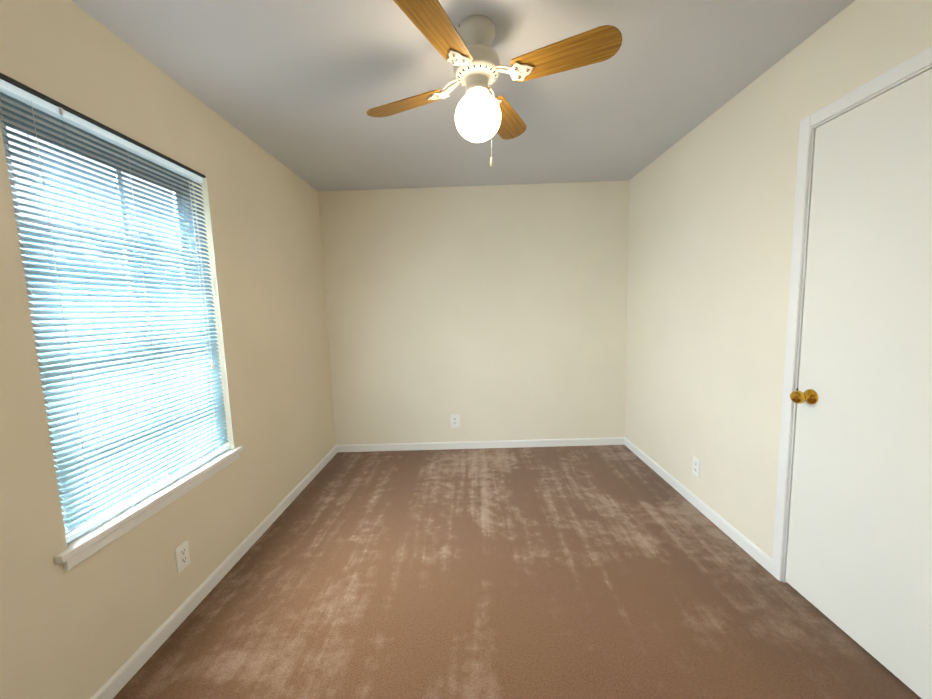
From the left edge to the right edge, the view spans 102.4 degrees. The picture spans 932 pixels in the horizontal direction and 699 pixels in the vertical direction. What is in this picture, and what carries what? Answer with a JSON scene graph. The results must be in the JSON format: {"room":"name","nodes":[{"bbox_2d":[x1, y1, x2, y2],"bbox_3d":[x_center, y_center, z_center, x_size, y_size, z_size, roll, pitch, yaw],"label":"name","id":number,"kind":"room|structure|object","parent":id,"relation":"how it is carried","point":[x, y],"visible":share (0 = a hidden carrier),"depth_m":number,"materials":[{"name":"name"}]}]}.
{"room":"empty bedroom","nodes":[
{"label":"empty bedroom","id":0,"kind":"room"},
{"bbox_2d":[0,0,335,698],"bbox_3d":[-1.373,-0.002,1.609,0.120,2.440,4.074,-2,6,1],"label":"wall","id":1,"kind":"structure","parent":0,"point":[88,627],"depth_m":1.58,"materials":[{"name":"beige paint"}]},
{"bbox_2d":[0,91,217,534],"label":"window","id":2,"kind":"structure","parent":1,"relation":"in","point":[3,125],"depth_m":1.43,"materials":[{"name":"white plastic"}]},
{"bbox_2d":[0,73,229,542],"bbox_3d":[-1.340,-0.125,1.575,0.044,1.448,0.868,-2,6,1],"label":"window blinds","id":3,"kind":"object","parent":2,"relation":"attached to","point":[123,425],"visible":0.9,"depth_m":1.43,"materials":[{"name":"white plastic"}]},
{"bbox_2d":[54,446,242,570],"bbox_3d":[-1.326,0.633,1.658,0.114,0.065,0.952,-2,6,1],"label":"window sill","id":4,"kind":"structure","parent":1,"relation":"attached to","point":[86,545],"depth_m":1.47,"materials":[{"name":"white paint"}]},
{"bbox_2d":[175,540,190,573],"bbox_3d":[-1.280,0.935,1.694,0.008,0.118,0.074,-2,6,1],"label":"electrical outlet","id":5,"kind":"object","parent":1,"relation":"attached to","point":[182,555],"visible":1,"depth_m":1.69,"materials":[{"name":"white plastic"}]},
{"bbox_2d":[90,445,336,698],"bbox_3d":[-1.270,1.173,1.739,0.012,0.070,3.834,-2,6,1],"label":"baseboard","id":6,"kind":"structure","parent":1,"relation":"attached to","point":[122,675],"depth_m":1.74,"materials":[{"name":"white paint"}]},
{"bbox_2d":[71,0,854,190],"bbox_3d":[0.044,-1.307,1.453,3.035,0.100,4.074,-2,6,1],"label":"ceiling","id":7,"kind":"structure","parent":0,"point":[300,88],"depth_m":1.77,"materials":[{"name":"paint"}]},
{"bbox_2d":[367,0,621,166],"bbox_3d":[0.046,-0.999,1.500,0.795,0.522,0.795,-4,7,-20],"label":"ceiling fan","id":8,"kind":"object","parent":7,"relation":"hanging from","point":[482,114],"visible":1,"depth_m":1.41,"materials":[{"name":"brown wood"}]},
{"bbox_2d":[318,180,628,444],"bbox_3d":[0.100,-0.263,3.558,2.795,2.440,0.120,-2,6,1],"label":"wall","id":9,"kind":"structure","parent":0,"point":[492,312],"depth_m":3.49,"materials":[{"name":"beige paint"}]},
{"bbox_2d":[450,414,459,427],"bbox_3d":[-0.104,0.688,3.600,0.090,0.130,0.008,-2,6,1],"label":"electrical outlet","id":10,"kind":"object","parent":9,"relation":"attached to","point":[455,420],"visible":1,"depth_m":3.60,"materials":[{"name":"white plastic"}]},
{"bbox_2d":[337,437,623,451],"bbox_3d":[0.136,0.921,3.622,2.771,0.070,0.012,-2,6,1],"label":"baseboard","id":11,"kind":"structure","parent":9,"relation":"attached to","point":[482,444],"depth_m":3.62,"materials":[{"name":"white paint"}]},
{"bbox_2d":[113,445,921,698],"bbox_3d":[0.123,1.216,1.732,3.035,0.100,4.074,-2,6,1],"label":"floor","id":12,"kind":"structure","parent":0,"point":[596,572],"depth_m":1.73,"materials":[{"name":"carpet"}]},
{"bbox_2d":[625,0,931,557],"bbox_3d":[1.540,-0.089,1.576,0.120,2.440,4.074,-2,6,1],"label":"wall","id":13,"kind":"structure","parent":0,"point":[711,214],"depth_m":2.08,"materials":[{"name":"beige paint"}]},
{"bbox_2d":[692,456,699,477],"bbox_3d":[1.512,0.772,2.462,0.008,0.118,0.074,-2,6,1],"label":"electrical outlet","id":14,"kind":"object","parent":13,"relation":"attached to","point":[696,467],"visible":1,"depth_m":2.45,"materials":[{"name":"white plastic"}]},
{"bbox_2d":[624,437,771,572],"bbox_3d":[1.520,0.977,2.729,0.012,0.070,1.777,-2,6,1],"label":"baseboard","id":15,"kind":"structure","parent":13,"relation":"attached to","point":[754,551],"depth_m":2.32,"materials":[{"name":"white paint"}]},
{"bbox_2d":[771,46,931,582],"bbox_3d":[1.535,0.110,1.269,0.134,2.112,0.934,-2,6,1],"label":"door frame","id":16,"kind":"structure","parent":13,"relation":"attached to","point":[908,69],"depth_m":1.65,"materials":[{"name":"white paint"}]},
{"bbox_2d":[785,68,931,698],"bbox_3d":[1.466,0.136,1.269,0.114,2.040,0.822,-2,6,1],"label":"door","id":17,"kind":"structure","parent":13,"relation":"in","point":[859,561],"depth_m":1.38,"materials":[{"name":"white paint"}]}
]}

